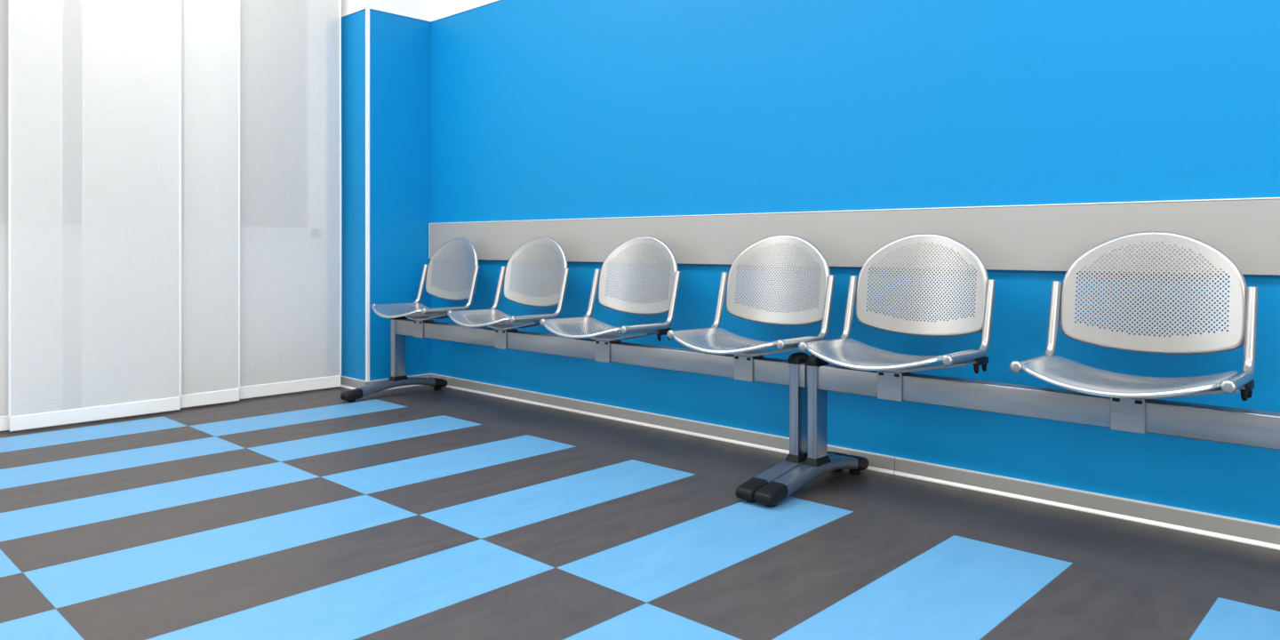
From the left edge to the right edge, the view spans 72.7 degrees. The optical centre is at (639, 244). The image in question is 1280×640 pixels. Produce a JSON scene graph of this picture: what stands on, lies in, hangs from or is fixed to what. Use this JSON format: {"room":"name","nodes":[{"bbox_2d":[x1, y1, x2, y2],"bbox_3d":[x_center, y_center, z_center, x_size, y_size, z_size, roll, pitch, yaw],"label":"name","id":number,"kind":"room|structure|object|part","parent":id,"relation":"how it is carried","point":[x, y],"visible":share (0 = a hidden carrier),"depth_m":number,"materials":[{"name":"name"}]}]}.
{"room":"hospital interior","nodes":[
{"label":"hospital interior","id":0,"kind":"room"},
{"bbox_2d":[340,8,431,380],"bbox_3d":[-1.565,-0.243,5.138,0.750,2.072,0.520,0,0,43],"label":"wall pillar","id":1,"kind":"structure","parent":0,"point":[400,46],"depth_m":4.81,"materials":[{"name":"blue paint"}]},
{"bbox_2d":[340,376,366,389],"bbox_3d":[-1.636,0.764,4.837,0.439,0.059,0.014,0,0,43],"label":"baseboard","id":2,"kind":"structure","parent":1,"relation":"attached to","point":[351,383],"depth_m":4.79,"materials":[{"name":"metal"}]},
{"bbox_2d":[365,5,369,381],"bbox_3d":[-1.471,-0.279,4.698,0.018,2.024,0.018,0,0,43],"label":"trim","id":3,"kind":"structure","parent":1,"relation":"attached to","point":[367,10],"depth_m":4.69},
{"bbox_2d":[364,373,431,390],"bbox_3d":[-1.333,0.764,4.826,0.014,0.059,0.414,0,0,43],"label":"baseboard","id":4,"kind":"structure","parent":1,"relation":"attached to","point":[427,375],"depth_m":4.83,"materials":[{"name":"metal"}]},
{"bbox_2d":[341,0,431,20],"bbox_3d":[-1.565,-1.668,5.140,0.747,0.778,0.517,0,0,43],"label":"ceiling","id":5,"kind":"structure","parent":0,"point":[422,9],"depth_m":4.85,"materials":[{"name":"white paint"}]},
{"bbox_2d":[341,7,366,17],"bbox_3d":[-1.637,-1.280,4.847,0.444,0.009,0.010,0,0,43],"label":"trim","id":6,"kind":"structure","parent":5,"relation":"attached to","point":[364,8],"depth_m":4.78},
{"bbox_2d":[368,7,431,22],"bbox_3d":[-1.333,-1.280,4.836,0.010,0.009,0.388,0,0,43],"label":"trim","id":7,"kind":"structure","parent":5,"relation":"attached to","point":[372,8],"depth_m":4.83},
{"bbox_2d":[0,384,1279,639],"bbox_3d":[-0.932,0.833,0.345,8.250,0.080,6.620,0,0,43],"label":"floor","id":8,"kind":"structure","parent":0,"point":[422,512],"depth_m":2.30,"materials":[{"name":"blue tile"}]},
{"bbox_2d":[340,234,847,502],"bbox_3d":[-0.380,0.378,3.735,2.561,0.831,0.600,0,0,43],"label":"seating","id":9,"kind":"object","parent":8,"relation":"on","point":[715,351],"visible":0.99,"depth_m":3.52,"materials":[{"name":"metal"}]},
{"bbox_3d":[-1.278,0.549,4.600,0.036,0.322,0.072,0,0,43],"label":"leg","id":10,"kind":"part","parent":9,"relation":"part of","materials":[{"name":"metal"}]},
{"bbox_3d":[-1.132,0.335,4.401,0.440,0.056,0.333,0,0,43],"label":"seat","id":11,"kind":"part","parent":9,"relation":"part of","materials":[{"name":"silver metal"}]},
{"bbox_3d":[-0.972,0.127,4.571,0.448,0.330,0.079,0,0,43],"label":"backrest","id":12,"kind":"part","parent":9,"relation":"part of","materials":[{"name":"silver metal"}]},
{"bbox_3d":[-0.640,0.335,3.937,0.440,0.056,0.333,0,0,43],"label":"seat","id":13,"kind":"part","parent":9,"relation":"part of","materials":[{"name":"silver metal"}]},
{"bbox_3d":[-0.480,0.127,4.106,0.448,0.330,0.079,0,0,43],"label":"backrest","id":14,"kind":"part","parent":9,"relation":"part of","materials":[{"name":"silver metal"}]},
{"bbox_3d":[-0.159,0.335,3.482,0.440,0.056,0.333,0,0,43],"label":"seat","id":15,"kind":"part","parent":9,"relation":"part of","materials":[{"name":"silver metal"}]},
{"bbox_3d":[0.001,0.127,3.651,0.448,0.330,0.079,0,0,43],"label":"backrest","id":16,"kind":"part","parent":9,"relation":"part of","materials":[{"name":"silver metal"}]},
{"bbox_3d":[0.349,0.335,3.003,0.440,0.056,0.333,0,0,43],"label":"seat","id":17,"kind":"part","parent":9,"relation":"part of","materials":[{"name":"silver metal"}]},
{"bbox_3d":[0.509,0.127,3.172,0.448,0.330,0.079,0,0,43],"label":"backrest","id":18,"kind":"part","parent":9,"relation":"part of","materials":[{"name":"silver metal"}]},
{"bbox_3d":[0.529,0.549,2.893,0.036,0.322,0.072,0,0,43],"label":"leg","id":19,"kind":"part","parent":9,"relation":"part of","materials":[{"name":"metal"}]},
{"bbox_2d":[753,231,1279,506],"bbox_3d":[1.360,0.378,2.093,2.236,0.831,0.600,0,0,43],"label":"seating","id":20,"kind":"object","parent":8,"relation":"on","point":[1095,396],"visible":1,"depth_m":2.41,"materials":[{"name":"metal"}]},
{"bbox_3d":[0.580,0.549,2.845,0.036,0.322,0.072,0,0,43],"label":"leg","id":21,"kind":"part","parent":20,"relation":"part of","materials":[{"name":"metal"}]},
{"bbox_3d":[0.747,0.335,2.627,0.440,0.056,0.333,0,0,43],"label":"seat","id":22,"kind":"part","parent":20,"relation":"part of","materials":[{"name":"silver metal"}]},
{"bbox_3d":[0.907,0.127,2.796,0.448,0.330,0.079,0,0,43],"label":"backrest","id":23,"kind":"part","parent":20,"relation":"part of","materials":[{"name":"silver metal"}]},
{"bbox_3d":[1.219,0.335,2.181,0.440,0.056,0.333,0,0,43],"label":"seat","id":24,"kind":"part","parent":20,"relation":"part of","materials":[{"name":"silver metal"}]},
{"bbox_3d":[1.379,0.127,2.350,0.448,0.330,0.079,0,0,43],"label":"backrest","id":25,"kind":"part","parent":20,"relation":"part of","materials":[{"name":"silver metal"}]},
{"bbox_2d":[431,0,1279,526],"bbox_3d":[1.571,-0.632,2.451,7.500,2.850,0.120,0,0,43],"label":"wall","id":26,"kind":"structure","parent":0,"point":[541,109],"depth_m":3.06,"materials":[{"name":"blue paint"}]},
{"bbox_2d":[431,0,500,22],"bbox_3d":[1.531,-1.280,2.405,7.496,0.009,0.010,0,0,43],"label":"trim","id":27,"kind":"structure","parent":26,"relation":"attached to","point":[494,1],"depth_m":4.74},
{"bbox_2d":[429,197,1279,275],"bbox_3d":[1.308,-0.022,2.602,6.892,0.204,0.021,0,0,43],"label":"wall rail","id":28,"kind":"object","parent":26,"relation":"attached to","point":[1033,237],"visible":0.82,"depth_m":2.89,"materials":[{"name":"grey laminate"}]},
{"bbox_2d":[431,373,1279,550],"bbox_3d":[0.590,0.764,3.285,4.895,0.059,0.014,0,0,43],"label":"baseboard","id":29,"kind":"structure","parent":26,"relation":"attached to","point":[1257,533],"depth_m":2.84,"materials":[{"name":"metal"}]},
{"bbox_3d":[-0.932,-2.097,0.345,8.250,0.080,6.620,0,0,43],"label":"ceiling","id":30,"kind":"structure","parent":0,"visible":0},
{"bbox_3d":[-2.490,-1.993,3.859,0.130,0.128,2.590,0,0,43],"label":"trim","id":31,"kind":"structure","parent":30,"relation":"attached to","visible":0},
{"bbox_2d":[0,0,9,431],"bbox_3d":[-2.759,-0.574,3.575,0.012,2.710,0.656,0,0,43],"label":"sliding panel","id":32,"kind":"object","parent":31,"relation":"hanging from","point":[4,418],"visible":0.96,"depth_m":3.66,"materials":[{"name":"white fabric"}]},
{"bbox_2d":[8,0,181,431],"bbox_3d":[-2.411,-0.574,3.885,0.012,2.710,0.674,0,0,43],"label":"sliding panel","id":33,"kind":"object","parent":31,"relation":"hanging from","point":[95,85],"visible":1,"depth_m":3.87,"materials":[{"name":"white fabric"}]},
{"bbox_2d":[180,0,239,407],"bbox_3d":[-2.245,-0.574,4.119,0.012,2.710,0.686,0,0,43],"label":"sliding panel","id":34,"kind":"object","parent":31,"relation":"hanging from","point":[210,28],"visible":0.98,"depth_m":4.27,"materials":[{"name":"white fabric"}]},
{"bbox_2d":[239,0,341,399],"bbox_3d":[-1.929,-0.574,4.512,0.012,2.710,0.809,0,0,43],"label":"sliding panel","id":35,"kind":"object","parent":31,"relation":"hanging from","point":[291,50],"visible":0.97,"depth_m":4.60,"materials":[{"name":"white fabric"}]}
]}

